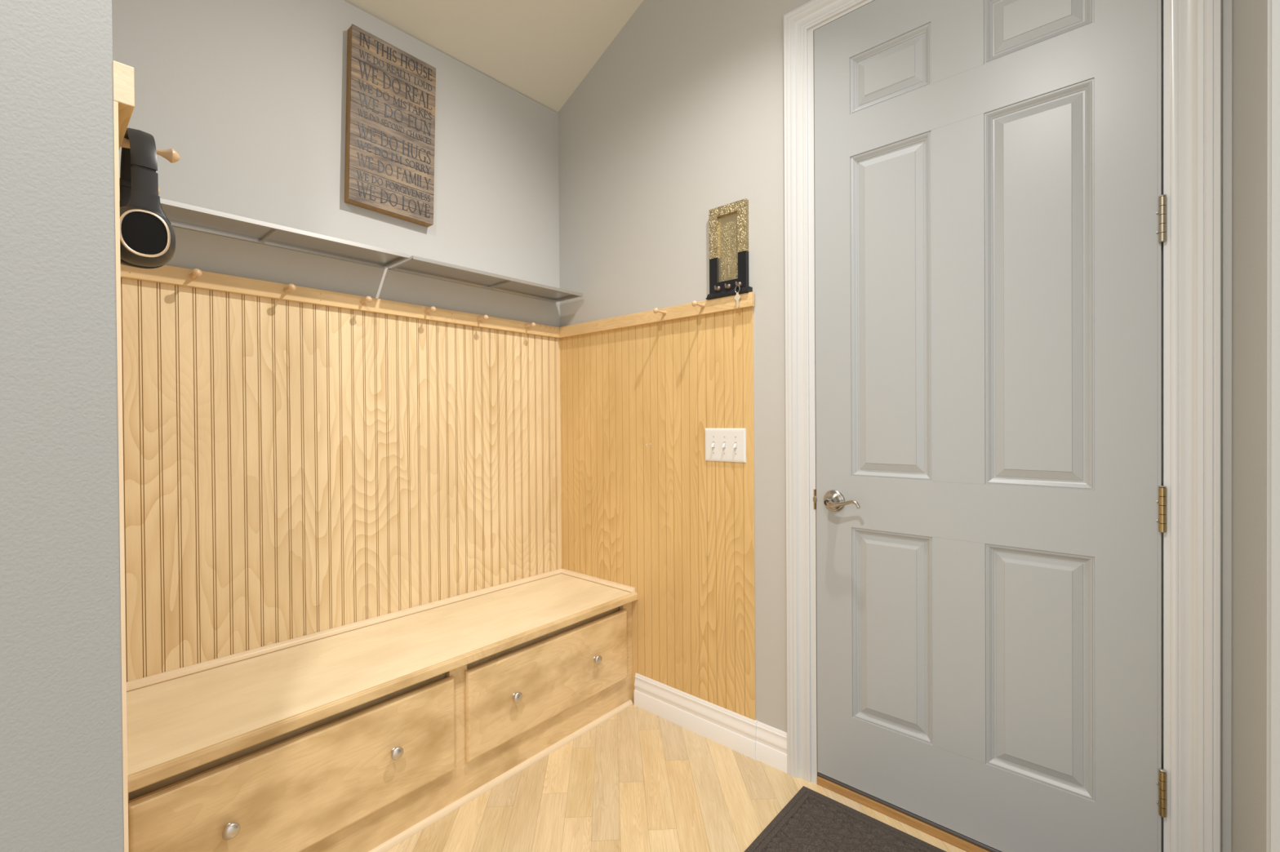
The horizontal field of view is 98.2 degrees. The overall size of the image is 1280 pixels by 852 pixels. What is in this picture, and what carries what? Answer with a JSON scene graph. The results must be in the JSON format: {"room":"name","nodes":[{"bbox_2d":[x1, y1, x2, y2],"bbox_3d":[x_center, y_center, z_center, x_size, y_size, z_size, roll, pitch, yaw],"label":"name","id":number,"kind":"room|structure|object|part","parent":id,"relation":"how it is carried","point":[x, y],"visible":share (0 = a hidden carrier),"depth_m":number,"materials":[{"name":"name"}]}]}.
{"room":"mudroom","nodes":[
{"label":"mudroom","id":0,"kind":"room"},
{"bbox_2d":[0,0,124,851],"bbox_3d":[-1.117,-0.313,1.024,1.105,3.022,0.122,0,1,42],"label":"wall","id":1,"kind":"structure","parent":0,"point":[61,785],"depth_m":0.66,"materials":[{"name":"grey paint"}]},
{"bbox_2d":[113,101,128,851],"bbox_3d":[-1.068,0.393,1.074,1.099,1.608,0.004,0,1,42],"label":"beadboard panel","id":2,"kind":"object","parent":1,"relation":"attached to","point":[115,104],"visible":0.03,"depth_m":0.70,"materials":[{"name":"brown wood"}]},
{"bbox_2d":[112,61,180,194],"bbox_3d":[-1.036,-0.437,1.095,1.080,0.051,0.096,0,1,42],"label":"peg rail","id":3,"kind":"object","parent":1,"relation":"attached to","point":[123,77],"visible":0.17,"depth_m":0.71,"materials":[{"name":"brown wood"}]},
{"bbox_2d":[119,128,175,268],"bbox_3d":[-0.786,-0.348,0.864,0.185,0.221,0.077,0,1,42],"label":"headphones","id":4,"kind":"object","parent":3,"relation":"hanging from","point":[147,236],"visible":0.86,"depth_m":0.82,"materials":[{"name":"grey plastic"}]},
{"bbox_3d":[-0.838,-0.374,0.913,0.014,0.071,0.035,0,1,42],"label":"slider arm","id":5,"kind":"part","parent":4,"relation":"part of","materials":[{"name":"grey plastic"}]},
{"bbox_3d":[-0.731,-0.350,0.818,0.014,0.071,0.035,0,1,42],"label":"slider arm","id":6,"kind":"part","parent":4,"relation":"part of","materials":[{"name":"grey plastic"}]},
{"bbox_2d":[120,190,175,268],"bbox_3d":[-0.739,-0.291,0.822,0.060,0.106,0.077,0,1,42],"label":"ear cup","id":7,"kind":"object","parent":4,"relation":"on","point":[147,236],"depth_m":0.81,"materials":[{"name":"black plastic"}]},
{"bbox_2d":[111,0,561,511],"bbox_3d":[-1.795,-0.140,1.185,0.120,2.682,4.100,0,1,42],"label":"wall","id":8,"kind":"structure","parent":0,"point":[250,95],"depth_m":1.87,"materials":[{"name":"grey paint"}]},
{"bbox_2d":[160,198,409,268],"bbox_3d":[-1.112,-0.584,1.712,0.195,0.012,0.726,0,1,42],"label":"wall shelf","id":9,"kind":"object","parent":8,"relation":"attached to","point":[181,215],"visible":0.69,"depth_m":1.70,"materials":[{"name":"silver metal"}]},
{"bbox_2d":[120,277,561,681],"bbox_3d":[-0.933,0.139,2.054,0.006,1.144,1.648,0,1,42],"label":"beadboard panel","id":10,"kind":"object","parent":8,"relation":"attached to","point":[291,469],"visible":0.9,"depth_m":1.86,"materials":[{"name":"brown wood"}]},
{"bbox_2d":[120,264,559,337],"bbox_3d":[-0.903,-0.437,2.018,0.086,0.050,1.611,0,1,42],"label":"peg rail","id":11,"kind":"object","parent":10,"relation":"attached to","point":[165,274],"visible":0.98,"depth_m":1.86,"materials":[{"name":"brown wood"}]},
{"bbox_2d":[344,23,435,227],"bbox_3d":[-0.914,-1.087,2.046,0.044,0.620,0.326,0,1,42],"label":"wooden sign","id":12,"kind":"object","parent":8,"relation":"attached to","point":[391,92],"visible":1,"depth_m":2.02,"materials":[{"name":"brown wood"}]},
{"bbox_2d":[388,255,582,302],"bbox_3d":[-0.597,-0.592,2.287,0.195,0.012,0.793,0,1,42],"label":"wall shelf","id":13,"kind":"object","parent":8,"relation":"attached to","point":[415,265],"visible":0.94,"depth_m":2.24,"materials":[{"name":"silver metal"}]},
{"bbox_2d":[343,0,643,113],"bbox_3d":[-0.239,-1.703,-0.149,4.220,0.538,4.220,0,1,42],"label":"ceiling","id":14,"kind":"structure","parent":0,"point":[542,51],"depth_m":2.27,"materials":[{"name":"beige paint"}]},
{"bbox_2d":[385,702,967,851],"bbox_3d":[-0.226,1.200,-0.114,4.250,0.001,4.230,0,1,42],"label":"floor","id":15,"kind":"structure","parent":0,"point":[638,780],"depth_m":1.75,"materials":[{"name":"brown wood"}]},
{"bbox_2d":[126,568,637,851],"bbox_3d":[-0.723,0.941,1.880,0.537,0.495,1.644,0,1,42],"label":"storage bench","id":16,"kind":"object","parent":15,"relation":"on","point":[362,735],"visible":0.98,"depth_m":1.61,"materials":[{"name":"brown wood"}]},
{"bbox_3d":[-0.934,0.920,1.263,0.028,0.034,0.034,0,1,42],"label":"knob","id":17,"kind":"part","parent":16,"relation":"part of","materials":[{"name":"silver metal"}]},
{"bbox_3d":[-0.819,0.924,1.433,0.019,0.289,0.750,0,1,41],"label":"drawer","id":18,"kind":"part","parent":16,"relation":"part of","materials":[{"name":"brown wood"}]},
{"bbox_3d":[-0.914,0.703,2.050,0.027,0.018,1.638,0,1,42],"label":"moulding","id":19,"kind":"part","parent":16,"relation":"part of","materials":[{"name":"brown wood"}]},
{"bbox_3d":[-0.684,0.917,1.554,0.028,0.034,0.034,0,1,42],"label":"knob","id":20,"kind":"part","parent":16,"relation":"part of","materials":[{"name":"silver metal"}]},
{"bbox_3d":[-0.566,1.180,1.732,0.015,0.017,1.630,0,1,41],"label":"floor moulding","id":21,"kind":"part","parent":16,"relation":"part of","materials":[{"name":"brown wood"}]},
{"bbox_3d":[-0.415,0.913,1.868,0.028,0.034,0.034,0,1,42],"label":"knob","id":22,"kind":"part","parent":16,"relation":"part of","materials":[{"name":"silver metal"}]},
{"bbox_3d":[-0.302,0.916,2.036,0.019,0.289,0.756,0,1,41],"label":"drawer","id":23,"kind":"part","parent":16,"relation":"part of","materials":[{"name":"brown wood"}]},
{"bbox_3d":[-0.166,0.909,2.159,0.028,0.034,0.034,0,1,42],"label":"knob","id":24,"kind":"part","parent":16,"relation":"part of","materials":[{"name":"silver metal"}]},
{"bbox_3d":[-0.204,0.694,2.502,0.478,0.018,0.018,0,1,42],"label":"moulding","id":25,"kind":"part","parent":16,"relation":"part of","materials":[{"name":"brown wood"}]},
{"bbox_2d":[743,786,946,851],"bbox_3d":[0.668,1.179,1.283,0.901,0.009,0.604,0,1,42],"label":"door mat","id":26,"kind":"object","parent":15,"relation":"on","point":[811,821],"visible":1,"depth_m":1.60,"materials":[{"name":"grey fabric"}]},
{"bbox_2d":[817,775,992,851],"bbox_3d":[0.932,1.166,1.593,0.831,0.026,0.122,0,1,42],"label":"threshold","id":27,"kind":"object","parent":15,"relation":"on","point":[944,836],"depth_m":1.65,"materials":[{"name":"brown wood"}]},
{"bbox_2d":[557,0,1231,851],"bbox_3d":[1.138,-0.332,1.389,4.220,3.022,0.120,0,1,42],"label":"wall","id":28,"kind":"structure","parent":0,"point":[680,118],"depth_m":2.09,"materials":[{"name":"grey paint"}]},
{"bbox_2d":[560,306,755,720],"bbox_3d":[0.014,0.369,2.319,1.052,1.622,0.006,0,1,42],"label":"beadboard panel","id":29,"kind":"object","parent":28,"relation":"attached to","point":[643,508],"visible":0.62,"depth_m":2.22,"materials":[{"name":"brown wood"}]},
{"bbox_2d":[557,292,754,338],"bbox_3d":[-0.019,-0.445,2.276,1.060,0.050,0.086,0,1,42],"label":"peg rail","id":30,"kind":"object","parent":29,"relation":"attached to","point":[695,308],"visible":1,"depth_m":2.20,"materials":[{"name":"brown wood"}]},
{"bbox_2d":[706,198,752,300],"bbox_3d":[0.318,-0.638,2.008,0.178,0.334,0.043,0,1,42],"label":"key holder","id":31,"kind":"object","parent":30,"relation":"on","point":[728,223],"visible":1,"depth_m":2.02,"materials":[{"name":"black paint"}]},
{"bbox_3d":[0.327,-0.650,2.023,0.088,0.242,0.007,0,1,42],"label":"relief panel","id":32,"kind":"part","parent":31,"relation":"part of","materials":[{"name":"beige"}]},
{"bbox_3d":[0.322,-0.713,2.018,0.156,0.184,0.020,0,1,42],"label":"gilt frame","id":33,"kind":"part","parent":31,"relation":"part of","materials":[{"name":"gold metal"}]},
{"bbox_3d":[0.324,-0.557,2.020,0.156,0.130,0.019,0,1,42],"label":"black frame","id":34,"kind":"part","parent":31,"relation":"part of","materials":[{"name":"black paint"}]},
{"bbox_2d":[734,285,740,307],"bbox_3d":[0.346,-0.459,1.966,0.005,0.080,0.025,-1,1,-41],"label":"key","id":35,"kind":"object","parent":31,"relation":"hanging from","point":[737,297],"visible":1,"depth_m":1.97,"materials":[{"name":"silver metal"}]},
{"bbox_2d":[705,428,746,462],"bbox_3d":[0.308,0.070,2.035,0.178,0.124,0.020,0,1,42],"label":"light switch","id":36,"kind":"object","parent":29,"relation":"attached to","point":[722,445],"visible":1,"depth_m":2.03,"materials":[{"name":"white plastic"}]},
{"bbox_2d":[634,673,757,759],"bbox_3d":[0.197,1.114,2.157,0.580,0.132,0.019,0,1,42],"label":"baseboard","id":37,"kind":"structure","parent":28,"relation":"attached to","point":[733,731],"depth_m":2.13,"materials":[{"name":"white paint"}]},
{"bbox_2d":[755,720,786,773],"bbox_3d":[0.459,1.115,1.925,0.121,0.130,0.014,0,1,42],"label":"baseboard","id":38,"kind":"structure","parent":28,"relation":"attached to","point":[771,742],"depth_m":1.92,"materials":[{"name":"white paint"}]},
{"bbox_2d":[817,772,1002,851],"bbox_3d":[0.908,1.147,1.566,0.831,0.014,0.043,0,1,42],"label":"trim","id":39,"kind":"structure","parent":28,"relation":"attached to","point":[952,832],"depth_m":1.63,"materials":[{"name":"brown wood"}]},
{"bbox_2d":[807,0,1170,851],"bbox_3d":[0.921,-0.061,1.587,0.861,2.480,0.120,0,1,42],"label":"trim","id":40,"kind":"structure","parent":28,"relation":"attached to","point":[1165,4],"depth_m":1.29,"materials":[{"name":"white paint"}]},
{"bbox_2d":[813,0,1166,851],"bbox_3d":[0.876,-0.075,1.533,0.844,2.428,0.107,0,1,42],"label":"door","id":41,"kind":"structure","parent":28,"relation":"in","point":[989,499],"depth_m":1.49,"materials":[{"name":"grey paint"}]},
{"bbox_3d":[0.581,0.241,1.825,0.014,0.066,0.025,0,1,42],"label":"strike plate","id":42,"kind":"part","parent":41,"relation":"part of","materials":[{"name":"gold metal"}]},
{"bbox_3d":[0.612,0.239,1.763,0.069,0.069,0.036,0,1,42],"label":"lever handle","id":43,"kind":"part","parent":41,"relation":"part of","materials":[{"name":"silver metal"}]},
{"bbox_3d":[0.624,0.240,1.709,0.114,0.028,0.026,0,1,42],"label":"lever","id":44,"kind":"part","parent":41,"relation":"part of","materials":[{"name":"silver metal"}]},
{"bbox_2d":[783,0,1222,851],"bbox_3d":[0.874,-0.100,1.535,1.019,2.560,0.018,0,1,42],"label":"trim","id":45,"kind":"structure","parent":28,"relation":"attached to","point":[1196,25],"depth_m":1.23,"materials":[{"name":"white paint"}]},
{"bbox_2d":[1231,0,1279,851],"bbox_3d":[1.826,-0.330,0.402,1.878,3.022,0.435,0,1,42],"label":"wall","id":46,"kind":"structure","parent":0,"point":[1255,24],"depth_m":0.96,"materials":[{"name":"grey paint"}]}
]}

